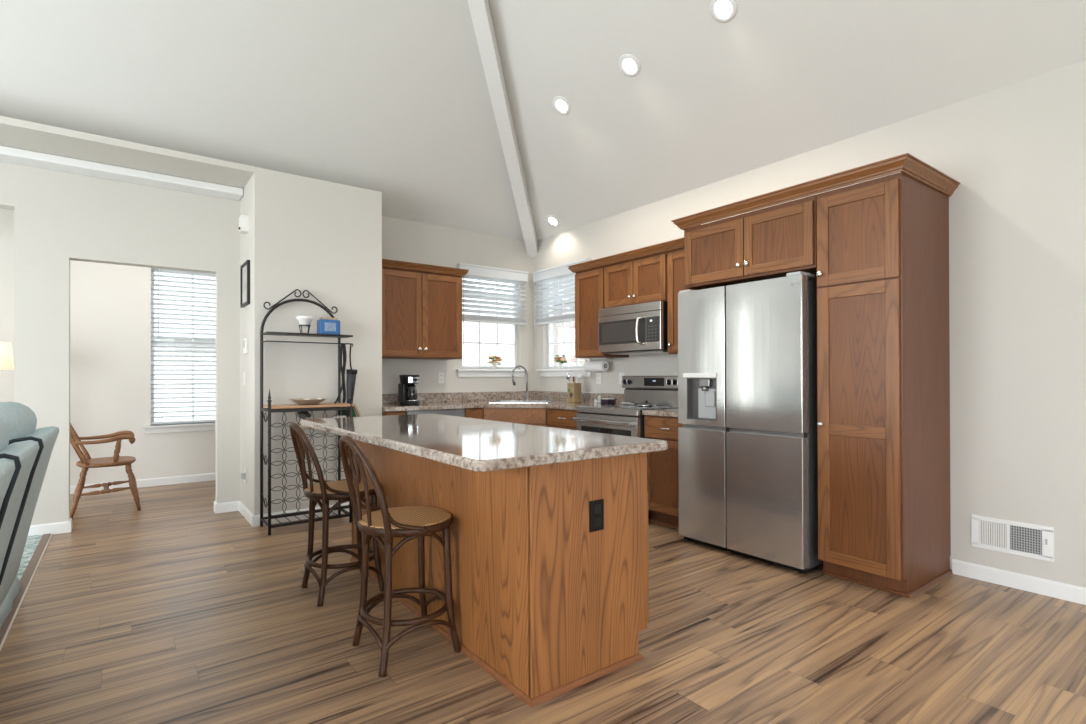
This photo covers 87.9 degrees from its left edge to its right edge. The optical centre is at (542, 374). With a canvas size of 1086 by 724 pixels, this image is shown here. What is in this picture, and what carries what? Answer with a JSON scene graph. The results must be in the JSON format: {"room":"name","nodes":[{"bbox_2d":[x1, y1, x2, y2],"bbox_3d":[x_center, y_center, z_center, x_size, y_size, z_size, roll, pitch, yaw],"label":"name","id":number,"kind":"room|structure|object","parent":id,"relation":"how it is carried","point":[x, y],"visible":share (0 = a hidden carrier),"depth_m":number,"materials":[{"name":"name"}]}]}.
{"room":"kitchen","nodes":[
{"label":"kitchen","id":0,"kind":"room"},
{"bbox_2d":[0,209,214,485],"bbox_3d":[-5.205,-0.140,5.546,4.700,2.920,0.150,0,0,-37],"label":"wall","id":1,"kind":"structure","parent":0,"point":[110,304],"depth_m":5.94,"materials":[{"name":"paint"}]},
{"bbox_2d":[70,473,214,493],"bbox_3d":[-5.153,1.177,5.475,4.700,0.085,0.014,0,0,-37],"label":"baseboard","id":2,"kind":"structure","parent":1,"relation":"attached to","point":[208,476],"depth_m":6.18,"materials":[{"name":"white wood"}]},
{"bbox_2d":[142,269,214,433],"bbox_3d":[-3.981,-0.277,6.415,0.950,1.845,0.185,0,0,-37],"label":"window","id":3,"kind":"structure","parent":1,"relation":"in","point":[203,426],"depth_m":6.29,"materials":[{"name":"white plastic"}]},
{"bbox_2d":[151,268,214,423],"bbox_3d":[-3.977,-0.324,6.410,0.814,1.740,0.067,0,0,-37],"label":"window blind","id":4,"kind":"object","parent":3,"relation":"attached to","point":[158,270],"visible":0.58,"depth_m":6.33,"materials":[{"name":"white plastic"}]},
{"bbox_2d":[0,161,239,525],"bbox_3d":[-4.844,-0.149,3.512,5.243,2.920,0.122,0,0,-37],"label":"wall","id":5,"kind":"structure","parent":0,"point":[60,217],"depth_m":4.38,"materials":[{"name":"paint"}]},
{"bbox_2d":[0,533,51,650],"bbox_3d":[-1.016,1.235,0.603,0.045,0.110,9.108,0,0,-37],"label":"trim","id":6,"kind":"structure","parent":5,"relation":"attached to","point":[27,574],"depth_m":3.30,"materials":[{"name":"wood"}]},
{"bbox_2d":[28,521,68,535],"bbox_3d":[-3.762,1.169,4.227,0.309,0.085,0.014,0,0,-37],"label":"baseboard","id":7,"kind":"structure","parent":5,"relation":"attached to","point":[58,527],"depth_m":4.25,"materials":[{"name":"white wood"}]},
{"bbox_2d":[69,518,71,531],"bbox_3d":[-3.669,1.169,4.373,0.014,0.085,0.136,0,0,-37],"label":"jamb","id":8,"kind":"object","parent":5,"relation":"attached to","point":[70,519],"visible":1,"depth_m":4.32,"materials":[{"name":"white wood"}]},
{"bbox_2d":[214,501,216,512],"bbox_3d":[-2.884,1.170,4.960,0.014,0.085,0.136,0,0,-37],"label":"jamb","id":9,"kind":"object","parent":5,"relation":"attached to","point":[215,502],"visible":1,"depth_m":4.91,"materials":[{"name":"white wood"}]},
{"bbox_2d":[217,501,238,512],"bbox_3d":[-2.771,1.170,4.968,0.177,0.085,0.014,0,0,-37],"label":"baseboard","id":10,"kind":"structure","parent":5,"relation":"attached to","point":[234,505],"depth_m":4.96,"materials":[{"name":"white wood"}]},
{"bbox_2d":[0,116,253,188],"bbox_3d":[-4.609,-1.637,3.200,5.243,0.048,0.673,0,0,-37],"label":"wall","id":11,"kind":"structure","parent":0,"point":[14,133],"depth_m":4.13,"materials":[{"name":"paint"}]},
{"bbox_2d":[0,145,242,200],"bbox_3d":[-4.749,-1.581,3.385,5.240,0.062,0.208,0,0,-37],"label":"trim","id":12,"kind":"structure","parent":11,"relation":"attached to","point":[7,154],"depth_m":4.38,"materials":[{"name":"white paint"}]},
{"bbox_2d":[240,167,381,514],"bbox_3d":[-2.121,-0.174,5.126,1.051,2.970,0.795,0,0,-37],"label":"wall partition","id":13,"kind":"structure","parent":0,"point":[322,238],"depth_m":4.76,"materials":[{"name":"paint"}]},
{"bbox_2d":[238,215,248,233],"bbox_3d":[-2.514,-1.254,4.717,0.068,0.130,0.130,0,0,-37],"label":"detector","id":14,"kind":"object","parent":13,"relation":"attached to","point":[243,228],"visible":1,"depth_m":4.67,"materials":[{"name":"white plastic"}]},
{"bbox_2d":[240,469,246,482],"bbox_3d":[-2.537,0.861,4.769,0.040,0.115,0.070,0,0,-37],"label":"wall outlet","id":15,"kind":"object","parent":13,"relation":"attached to","point":[242,475],"visible":1,"depth_m":4.75,"materials":[{"name":"white plastic"}]},
{"bbox_2d":[240,260,249,307],"bbox_3d":[-2.517,-0.759,4.759,0.022,0.360,0.335,0,0,-37],"label":"picture frame","id":16,"kind":"object","parent":13,"relation":"attached to","point":[245,267],"visible":1,"depth_m":4.75,"materials":[{"name":"black metal"}]},
{"bbox_2d":[242,265,246,303],"bbox_3d":[-2.512,-0.759,4.763,0.010,0.316,0.291,0,0,-37],"label":"picture","id":17,"kind":"object","parent":16,"relation":"attached to","point":[244,267],"depth_m":4.79},
{"bbox_2d":[243,338,247,353],"bbox_3d":[-2.505,-0.239,4.742,0.022,0.130,0.100,0,0,-37],"label":"thermostat","id":18,"kind":"object","parent":13,"relation":"attached to","point":[245,340],"visible":1,"depth_m":4.71,"materials":[{"name":"white plastic"}]},
{"bbox_2d":[239,501,252,525],"bbox_3d":[-2.508,1.168,4.753,0.014,0.085,0.673,0,0,-37],"label":"baseboard","id":19,"kind":"structure","parent":13,"relation":"attached to","point":[243,509],"depth_m":4.72,"materials":[{"name":"white wood"}]},
{"bbox_2d":[252,503,348,526],"bbox_3d":[-1.882,1.167,4.792,1.065,0.085,0.014,0,0,-37],"label":"baseboard","id":20,"kind":"structure","parent":13,"relation":"attached to","point":[255,518],"depth_m":4.64,"materials":[{"name":"white wood"}]},
{"bbox_2d":[382,216,533,408],"bbox_3d":[-0.942,-0.206,6.310,2.256,3.040,0.150,0,0,-37],"label":"wall","id":21,"kind":"structure","parent":0,"point":[402,240],"depth_m":6.18,"materials":[{"name":"paint"}]},
{"bbox_2d":[382,267,461,359],"bbox_3d":[-1.307,-0.599,5.711,0.949,0.878,0.372,0,0,-37],"label":"upper cabinet","id":22,"kind":"object","parent":21,"relation":"attached to","point":[422,311],"visible":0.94,"depth_m":5.58,"materials":[{"name":"brown wood"}]},
{"bbox_2d":[382,259,468,276],"bbox_3d":[-1.285,-1.055,5.720,0.995,0.066,0.389,0,0,-37],"label":"crown molding","id":23,"kind":"structure","parent":22,"relation":"attached to","point":[385,262],"depth_m":5.57,"materials":[{"name":"brown wood"}]},
{"bbox_2d":[438,373,443,382],"bbox_3d":[-1.101,0.038,6.090,0.070,0.115,0.009,0,0,-37],"label":"wall outlet","id":24,"kind":"object","parent":21,"relation":"attached to","point":[440,375],"visible":1,"depth_m":6.08,"materials":[{"name":"white plastic"}]},
{"bbox_2d":[456,280,527,376],"bbox_3d":[-0.603,-0.579,6.506,0.930,1.215,0.165,0,0,-37],"label":"window","id":25,"kind":"structure","parent":21,"relation":"in","point":[466,371],"depth_m":6.55,"materials":[{"name":"white plastic"}]},
{"bbox_2d":[457,263,528,345],"bbox_3d":[-0.558,-0.761,6.445,0.916,0.910,0.074,0,0,-37],"label":"window blind","id":26,"kind":"object","parent":25,"relation":"attached to","point":[476,272],"visible":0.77,"depth_m":6.43,"materials":[{"name":"white plastic"}]},
{"bbox_2d":[487,356,502,368],"bbox_3d":[-0.554,-0.137,6.467,0.170,0.160,0.184,0,0,-37],"label":"flower vase","id":27,"kind":"object","parent":25,"relation":"on","point":[493,362],"visible":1,"depth_m":6.44,"materials":[{"name":"white ceramic"}]},
{"bbox_2d":[382,391,623,403],"bbox_3d":[-0.474,0.246,5.560,2.102,0.100,1.606,0,0,-37],"label":"backsplash","id":28,"kind":"structure","parent":21,"relation":"attached to","point":[502,395],"depth_m":6.21,"materials":[{"name":"stone"}]},
{"bbox_2d":[0,0,1085,239],"bbox_3d":[-0.790,-2.580,0.726,8.400,1.900,9.000,0,0,-37],"label":"ceiling","id":29,"kind":"structure","parent":0,"point":[392,98],"depth_m":4.17,"materials":[{"name":"paint"}]},
{"bbox_2d":[467,0,537,257],"bbox_3d":[-0.369,-2.438,5.113,0.124,2.032,3.500,0,0,8],"label":"ceiling beam","id":30,"kind":"structure","parent":29,"relation":"attached to","point":[480,12],"depth_m":5.06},
{"bbox_2d":[546,215,559,226],"bbox_3d":[0.111,-1.712,6.291,0.148,0.109,0.180,0,0,-37],"label":"recessed light","id":31,"kind":"object","parent":29,"relation":"in","point":[552,220],"visible":1,"depth_m":6.29,"materials":[{"name":"white"}]},
{"bbox_2d":[552,96,570,114],"bbox_3d":[0.159,-2.313,4.848,0.148,0.109,0.180,0,0,-37],"label":"recessed light","id":32,"kind":"object","parent":29,"relation":"in","point":[560,104],"visible":1,"depth_m":4.84,"materials":[{"name":"white plastic"}]},
{"bbox_2d":[618,54,640,76],"bbox_3d":[0.646,-2.309,4.213,0.148,0.109,0.180,0,0,-37],"label":"recessed light","id":33,"kind":"object","parent":29,"relation":"in","point":[629,65],"visible":1,"depth_m":4.21,"materials":[{"name":"white"}]},
{"bbox_2d":[709,0,736,22],"bbox_3d":[1.138,-2.312,3.557,0.148,0.109,0.180,0,0,-37],"label":"recessed light","id":34,"kind":"object","parent":29,"relation":"in","point":[723,11],"visible":1,"depth_m":3.56,"materials":[{"name":"white"}]},
{"bbox_2d":[0,480,1085,723],"bbox_3d":[-1.380,1.240,1.511,8.400,0.110,11.000,0,0,-37],"label":"floor","id":35,"kind":"structure","parent":0,"point":[174,609],"depth_m":2.48,"materials":[{"name":"brown wood"}]},
{"bbox_2d":[0,401,58,628],"bbox_3d":[-2.618,0.663,2.058,1.169,1.053,2.552,0,0,-37],"label":"recliner sofa","id":36,"kind":"object","parent":35,"relation":"on","point":[25,451],"visible":1,"depth_m":2.52,"materials":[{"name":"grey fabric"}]},
{"bbox_2d":[0,418,9,450],"bbox_3d":[-2.189,0.254,2.120,0.235,0.235,0.615,0,0,-37],"label":"cushion","id":37,"kind":"object","parent":36,"relation":"on","point":[4,432],"depth_m":2.22,"materials":[{"name":"teal fabric"}]},
{"bbox_2d":[0,401,36,439],"bbox_3d":[-2.697,0.258,2.799,0.235,0.235,0.910,0,0,-37],"label":"cushion","id":38,"kind":"object","parent":36,"relation":"on","point":[21,422],"depth_m":2.67,"materials":[{"name":"fabric"}]},
{"bbox_2d":[70,423,140,517],"bbox_3d":[-4.014,0.629,5.002,0.717,1.178,0.512,0,0,-37],"label":"armchair","id":39,"kind":"object","parent":35,"relation":"on","point":[85,462],"visible":0.88,"depth_m":4.95,"materials":[{"name":"brown wood"}]},
{"bbox_2d":[260,289,352,534],"bbox_3d":[-1.888,0.252,4.549,0.677,1.912,0.328,0,0,-37],"label":"rack","id":40,"kind":"object","parent":35,"relation":"on","point":[339,406],"visible":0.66,"depth_m":4.47,"materials":[{"name":"black metal"}]},
{"bbox_2d":[295,411,310,418],"bbox_3d":[-1.900,0.320,4.480,0.074,0.074,0.300,0,0,-37],"label":"wine bottle","id":41,"kind":"object","parent":40,"relation":"in","point":[304,414],"visible":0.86,"depth_m":4.44,"materials":[{"name":"black glass"}]},
{"bbox_2d":[294,422,312,429],"bbox_3d":[-1.866,0.408,4.523,0.285,0.063,0.063,0,0,-37],"label":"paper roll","id":42,"kind":"object","parent":40,"relation":"in","point":[302,427],"visible":0.05,"depth_m":4.47,"materials":[{"name":"beige paper"}]},
{"bbox_2d":[296,316,312,332],"bbox_3d":[-1.932,-0.397,4.566,0.132,0.143,0.132,0,0,-37],"label":"candle cup","id":43,"kind":"object","parent":40,"relation":"on","point":[304,321],"visible":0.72,"depth_m":4.53,"materials":[{"name":"white ceramic"}]},
{"bbox_2d":[262,332,352,337],"bbox_3d":[-1.910,-0.319,4.589,0.657,0.016,0.196,0,0,-37],"label":"shelf","id":44,"kind":"object","parent":40,"relation":"attached to","point":[266,333],"depth_m":4.55,"materials":[{"name":"black metal"}]},
{"bbox_2d":[290,398,325,404],"bbox_3d":[-1.889,0.220,4.533,0.276,0.044,0.274,0,0,-37],"label":"shallow bowl","id":45,"kind":"object","parent":40,"relation":"on","point":[313,401],"visible":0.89,"depth_m":4.45,"materials":[{"name":"beige ceramic"}]},
{"bbox_2d":[264,403,352,408],"bbox_3d":[-1.885,0.253,4.540,0.615,0.020,0.298,0,0,-37],"label":"wood shelf","id":46,"kind":"object","parent":40,"relation":"attached to","point":[321,405],"depth_m":4.46,"materials":[{"name":"brown wood"}]},
{"bbox_2d":[317,317,339,334],"bbox_3d":[-1.782,-0.398,4.683,0.170,0.143,0.092,0,0,-37],"label":"box","id":47,"kind":"object","parent":40,"relation":"on","point":[325,325],"visible":0.9,"depth_m":4.64,"materials":[{"name":"blue cardboard"}]},
{"bbox_2d":[334,343,346,403],"bbox_3d":[-1.671,-0.007,4.642,0.104,0.501,0.030,0,0,-37],"label":"leash","id":48,"kind":"object","parent":40,"relation":"hanging from","point":[343,346],"visible":1,"depth_m":4.65,"materials":[{"name":"black fabric"}]},
{"bbox_2d":[341,356,360,436],"bbox_3d":[-1.618,0.162,4.835,0.166,0.854,0.200,0,0,-37],"label":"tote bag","id":49,"kind":"object","parent":40,"relation":"hanging from","point":[354,407],"visible":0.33,"depth_m":4.88,"materials":[{"name":"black fabric"}]},
{"bbox_2d":[346,345,356,410],"bbox_3d":[-1.619,0.026,4.798,0.091,0.567,0.150,0,0,-37],"label":"umbrella","id":50,"kind":"object","parent":40,"relation":"hanging from","point":[351,373],"visible":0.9,"depth_m":4.79,"materials":[{"name":"fabric"}]},
{"bbox_2d":[289,422,383,605],"bbox_3d":[-1.149,0.730,3.132,0.476,0.948,0.438,0,0,-31],"label":"bar stool","id":51,"kind":"object","parent":35,"relation":"on","point":[324,490],"visible":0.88,"depth_m":3.03,"materials":[{"name":"brown wood"}]},
{"bbox_2d":[382,411,405,415],"bbox_3d":[-1.510,0.774,5.360,0.198,0.874,0.635,0,0,-37],"label":"base cabinet","id":52,"kind":"object","parent":35,"relation":"on","point":[384,413],"visible":0.07,"depth_m":5.13,"materials":[{"name":"brown wood"}]},
{"bbox_2d":[339,436,460,676],"bbox_3d":[-0.631,0.726,2.446,0.476,0.948,0.438,0,0,-31],"label":"bar stool","id":53,"kind":"object","parent":35,"relation":"on","point":[410,522],"visible":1,"depth_m":2.37,"materials":[{"name":"brown wood"}]},
{"bbox_2d":[406,408,464,416],"bbox_3d":[-1.178,0.775,5.595,0.608,0.872,0.644,0,0,-37],"label":"dishwasher","id":54,"kind":"object","parent":35,"relation":"on","point":[460,412],"visible":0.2,"depth_m":5.41,"materials":[{"name":"metal"}]},
{"bbox_2d":[464,408,482,418],"bbox_3d":[-0.855,0.775,5.849,0.208,0.874,0.635,0,0,-37],"label":"base cabinet","id":55,"kind":"object","parent":35,"relation":"on","point":[477,413],"visible":0.12,"depth_m":5.62,"materials":[{"name":"brown wood"}]},
{"bbox_2d":[350,439,648,706],"bbox_3d":[-0.376,0.761,3.024,0.670,0.875,2.006,0,0,-37],"label":"kitchen island","id":56,"kind":"object","parent":35,"relation":"on","point":[550,562],"visible":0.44,"depth_m":2.24,"materials":[{"name":"brown wood"}]},
{"bbox_2d":[300,414,667,471],"bbox_3d":[-0.513,0.304,2.998,0.932,0.038,2.265,0,0,-37],"label":"island countertop","id":57,"kind":"structure","parent":56,"relation":"on","point":[477,445],"depth_m":2.40,"materials":[{"name":"stone"}]},
{"bbox_2d":[589,499,603,531],"bbox_3d":[0.212,0.558,2.227,0.074,0.122,0.006,0,0,-37],"label":"outlet","id":58,"kind":"object","parent":56,"relation":"attached to","point":[596,506],"depth_m":2.22,"materials":[{"name":"black plastic"}]},
{"bbox_2d":[594,504,600,526],"bbox_3d":[0.214,0.558,2.224,0.034,0.086,0.002,0,0,-37],"label":"socket","id":59,"kind":"object","parent":56,"relation":"attached to","point":[597,507],"depth_m":2.22,"materials":[{"name":"black plastic"}]},
{"bbox_2d":[483,407,547,426],"bbox_3d":[-0.223,0.774,6.058,1.057,0.874,1.057,0,0,-37],"label":"base cabinet","id":60,"kind":"object","parent":35,"relation":"on","point":[529,416],"visible":0.12,"depth_m":5.63,"materials":[{"name":"brown wood"}]},
{"bbox_2d":[382,391,623,410],"bbox_3d":[-0.474,0.265,5.559,2.102,0.138,1.606,0,0,-37],"label":"countertop","id":61,"kind":"structure","parent":60,"relation":"on","point":[454,400],"depth_m":5.92,"materials":[{"name":"stone"}]},
{"bbox_2d":[398,375,419,404],"bbox_3d":[-1.321,0.151,5.585,0.200,0.293,0.214,0,0,-37],"label":"coffee maker","id":62,"kind":"object","parent":61,"relation":"on","point":[407,391],"visible":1,"depth_m":5.52,"materials":[{"name":"black plastic"}]},
{"bbox_2d":[511,365,529,400],"bbox_3d":[-0.256,0.098,6.322,0.228,0.400,0.056,0,0,-30],"label":"faucet","id":63,"kind":"object","parent":61,"relation":"on","point":[526,394],"visible":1,"depth_m":6.35,"materials":[{"name":"metal"}]},
{"bbox_2d":[489,401,551,402],"bbox_3d":[-0.227,0.387,6.041,0.620,0.189,0.440,0,0,8],"label":"sink","id":64,"kind":"object","parent":61,"relation":"in","point":[493,401],"visible":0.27,"depth_m":5.87,"materials":[{"name":"metal"}]},
{"bbox_2d":[567,383,581,402],"bbox_3d":[0.326,0.193,5.876,0.112,0.205,0.108,0,0,-37],"label":"utensil crock","id":65,"kind":"object","parent":61,"relation":"on","point":[573,389],"visible":1,"depth_m":5.83,"materials":[{"name":"beige ceramic"}]},
{"bbox_2d":[566,372,569,382],"bbox_3d":[0.268,0.125,5.883,0.067,0.290,0.037,0,0,30],"label":"spoon","id":66,"kind":"object","parent":65,"relation":"in","point":[568,373],"visible":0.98,"depth_m":5.87,"materials":[{"name":"silver metal"}]},
{"bbox_2d":[576,374,583,382],"bbox_3d":[0.374,0.135,5.815,0.076,0.268,0.125,0,0,-37],"label":"ladle","id":67,"kind":"object","parent":65,"relation":"in","point":[580,376],"visible":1,"depth_m":5.78,"materials":[{"name":"white metal"}]},
{"bbox_2d":[594,396,600,402],"bbox_3d":[0.559,0.255,5.767,0.078,0.078,0.044,0,0,16],"label":"salt shaker","id":68,"kind":"object","parent":61,"relation":"on","point":[598,397],"visible":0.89,"depth_m":5.75,"materials":[{"name":"white ceramic"}]},
{"bbox_2d":[601,398,614,403],"bbox_3d":[0.648,0.268,5.648,0.098,0.052,0.108,0,0,-37],"label":"caddy","id":69,"kind":"object","parent":61,"relation":"on","point":[603,400],"visible":1,"depth_m":5.62,"materials":[{"name":"black plastic"}]},
{"bbox_2d":[547,408,579,429],"bbox_3d":[0.417,0.771,5.549,0.641,0.874,0.526,0,0,-37],"label":"base cabinet","id":70,"kind":"object","parent":35,"relation":"on","point":[556,418],"visible":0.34,"depth_m":5.39,"materials":[{"name":"brown wood"}]},
{"bbox_2d":[573,376,677,518],"bbox_3d":[0.776,0.609,5.005,0.740,1.192,0.774,0,0,-37],"label":"range","id":71,"kind":"object","parent":35,"relation":"on","point":[661,391],"visible":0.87,"depth_m":4.99,"materials":[{"name":"silver metal"}]},
{"bbox_2d":[621,402,634,404],"bbox_3d":[0.805,0.277,5.322,0.100,0.018,0.160,0,0,-37],"label":"spoon rest","id":72,"kind":"object","parent":71,"relation":"on","point":[623,403],"visible":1,"depth_m":5.32,"materials":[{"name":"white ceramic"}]},
{"bbox_2d":[589,404,677,411],"bbox_3d":[0.805,0.299,5.029,0.630,0.022,0.766,0,0,-37],"label":"cooktop","id":73,"kind":"object","parent":71,"relation":"in","point":[617,406],"depth_m":5.01,"materials":[{"name":"black glass"}]},
{"bbox_2d":[638,400,655,405],"bbox_3d":[0.936,0.261,5.096,0.162,0.049,0.162,0,0,-37],"label":"glass lid","id":74,"kind":"object","parent":71,"relation":"on","point":[646,403],"visible":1,"depth_m":5.11,"materials":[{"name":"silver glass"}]},
{"bbox_2d":[644,415,681,528],"bbox_3d":[1.175,0.765,4.534,0.641,0.874,0.451,0,0,-37],"label":"base cabinet","id":75,"kind":"object","parent":35,"relation":"on","point":[662,466],"visible":0.4,"depth_m":4.40,"materials":[{"name":"brown wood"}]},
{"bbox_2d":[642,408,677,416],"bbox_3d":[1.191,0.257,4.549,0.644,0.138,0.455,0,0,-37],"label":"countertop","id":76,"kind":"structure","parent":75,"relation":"on","point":[673,412],"depth_m":4.42,"materials":[{"name":"stone"}]},
{"bbox_2d":[678,271,822,573],"bbox_3d":[1.542,0.295,3.904,0.756,1.806,0.926,0,0,-37],"label":"refrigerator","id":77,"kind":"object","parent":35,"relation":"on","point":[748,456],"visible":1,"depth_m":3.58,"materials":[{"name":"silver metal"}]},
{"bbox_2d":[816,172,952,597],"bbox_3d":[2.029,0.060,3.357,0.727,2.270,0.475,0,0,-37],"label":"pantry cabinet","id":78,"kind":"object","parent":35,"relation":"on","point":[883,335],"visible":1,"depth_m":3.16,"materials":[{"name":"brown wood"}]},
{"bbox_3d":[-4.884,0.908,4.949,0.450,0.623,0.450,0,0,-37],"label":"side table","id":79,"kind":"object","parent":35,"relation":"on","visible":0},
{"bbox_2d":[0,342,13,369],"bbox_3d":[-4.886,0.157,4.952,0.350,0.880,0.350,0,0,-37],"label":"table lamp","id":80,"kind":"object","parent":79,"relation":"on","point":[6,353],"visible":0.94,"depth_m":4.96,"materials":[{"name":"white fabric"}]},
{"bbox_2d":[533,60,1085,587],"bbox_3d":[2.685,-0.227,3.215,0.150,3.040,9.150,0,0,-37],"label":"wall","id":81,"kind":"structure","parent":0,"point":[1016,152],"depth_m":3.19,"materials":[{"name":"paint"}]},
{"bbox_2d":[536,277,591,376],"bbox_3d":[0.267,-0.581,6.373,0.165,1.215,0.950,0,0,-37],"label":"window","id":82,"kind":"structure","parent":81,"relation":"in","point":[561,336],"depth_m":6.49,"materials":[{"name":"white glass"}]},
{"bbox_2d":[553,355,567,368],"bbox_3d":[0.204,-0.140,6.374,0.157,0.162,0.172,0,0,20],"label":"flower vase","id":83,"kind":"object","parent":82,"relation":"on","point":[559,359],"visible":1,"depth_m":6.35,"materials":[{"name":"white ceramic"}]},
{"bbox_2d":[532,259,590,326],"bbox_3d":[0.192,-0.764,6.346,0.074,0.910,0.981,0,0,-37],"label":"window blind","id":84,"kind":"object","parent":82,"relation":"attached to","point":[561,272],"visible":0.72,"depth_m":6.41,"materials":[{"name":"white plastic"}]},
{"bbox_2d":[596,373,600,383],"bbox_3d":[0.582,0.044,5.896,0.009,0.115,0.070,0,0,-37],"label":"wall outlet","id":85,"kind":"object","parent":81,"relation":"attached to","point":[598,375],"visible":1,"depth_m":5.89,"materials":[{"name":"white plastic"}]},
{"bbox_2d":[575,266,628,357],"bbox_3d":[0.580,-0.604,5.617,0.343,0.878,0.430,0,0,-37],"label":"upper cabinet","id":86,"kind":"object","parent":81,"relation":"attached to","point":[589,284],"visible":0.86,"depth_m":5.53,"materials":[{"name":"brown wood"}]},
{"bbox_2d":[585,358,609,374],"bbox_3d":[0.545,-0.078,5.737,0.050,0.172,0.334,0,0,-37],"label":"paper towel holder","id":87,"kind":"object","parent":86,"relation":"attached to","point":[589,359],"visible":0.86,"depth_m":5.77,"materials":[{"name":"white plastic"}]},
{"bbox_2d":[583,361,608,371],"bbox_3d":[0.540,-0.082,5.744,0.108,0.108,0.282,0,0,-37],"label":"paper towel roll","id":88,"kind":"object","parent":87,"relation":"hanging from","point":[588,366],"visible":1,"depth_m":5.69,"materials":[{"name":"paper"}]},
{"bbox_2d":[619,373,623,383],"bbox_3d":[0.783,0.042,5.625,0.010,0.115,0.070,0,0,-37],"label":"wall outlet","id":89,"kind":"object","parent":81,"relation":"attached to","point":[620,374],"visible":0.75,"depth_m":5.63,"materials":[{"name":"white plastic"}]},
{"bbox_2d":[604,251,667,308],"bbox_3d":[0.929,-0.830,5.127,0.372,0.430,0.770,0,0,-37],"label":"upper cabinet","id":90,"kind":"object","parent":81,"relation":"attached to","point":[640,280],"visible":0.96,"depth_m":5.00,"materials":[{"name":"brown wood"}]},
{"bbox_2d":[599,301,667,354],"bbox_3d":[0.888,-0.399,5.094,0.473,0.424,0.762,0,0,-37],"label":"microwave","id":91,"kind":"object","parent":90,"relation":"attached to","point":[636,329],"visible":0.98,"depth_m":4.93,"materials":[{"name":"silver metal"}]},
{"bbox_2d":[667,247,689,353],"bbox_3d":[1.297,-0.609,4.634,0.372,0.878,0.456,0,0,-37],"label":"upper cabinet","id":92,"kind":"object","parent":81,"relation":"attached to","point":[675,258],"visible":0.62,"depth_m":4.67,"materials":[{"name":"brown wood"}]},
{"bbox_2d":[684,195,816,289],"bbox_3d":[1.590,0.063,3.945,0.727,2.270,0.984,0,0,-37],"label":"upper cabinet","id":93,"kind":"object","parent":81,"relation":"attached to","point":[772,242],"visible":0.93,"depth_m":3.69,"materials":[{"name":"brown wood"}]},
{"bbox_2d":[568,153,959,272],"bbox_3d":[1.221,-1.083,4.417,0.754,0.101,3.216,0,0,-37],"label":"crown molding","id":94,"kind":"structure","parent":93,"relation":"attached to","point":[907,163],"depth_m":3.38,"materials":[{"name":"brown wood"}]},
{"bbox_2d":[971,514,1053,561],"bbox_3d":[2.623,0.914,3.158,0.016,0.187,0.364,0,0,-37],"label":"air vent","id":95,"kind":"object","parent":81,"relation":"in","point":[1029,540],"visible":1,"depth_m":3.15,"materials":[{"name":"white plastic"}]},
{"bbox_2d":[952,559,1085,604],"bbox_3d":[3.864,1.141,1.498,0.014,0.085,4.700,0,0,-37],"label":"baseboard","id":96,"kind":"structure","parent":81,"relation":"attached to","point":[1077,594],"depth_m":3.12,"materials":[{"name":"white wood"}]},
{"label":"outside","id":97,"kind":"structure","parent":0,"visible":0},
{"bbox_3d":[-6.095,1.861,14.837,80.000,0.200,100.000,0,0,-37],"label":"ground","id":98,"kind":"structure","parent":97,"visible":0},
{"bbox_2d":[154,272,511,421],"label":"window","id":99,"kind":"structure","parent":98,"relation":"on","point":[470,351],"depth_m":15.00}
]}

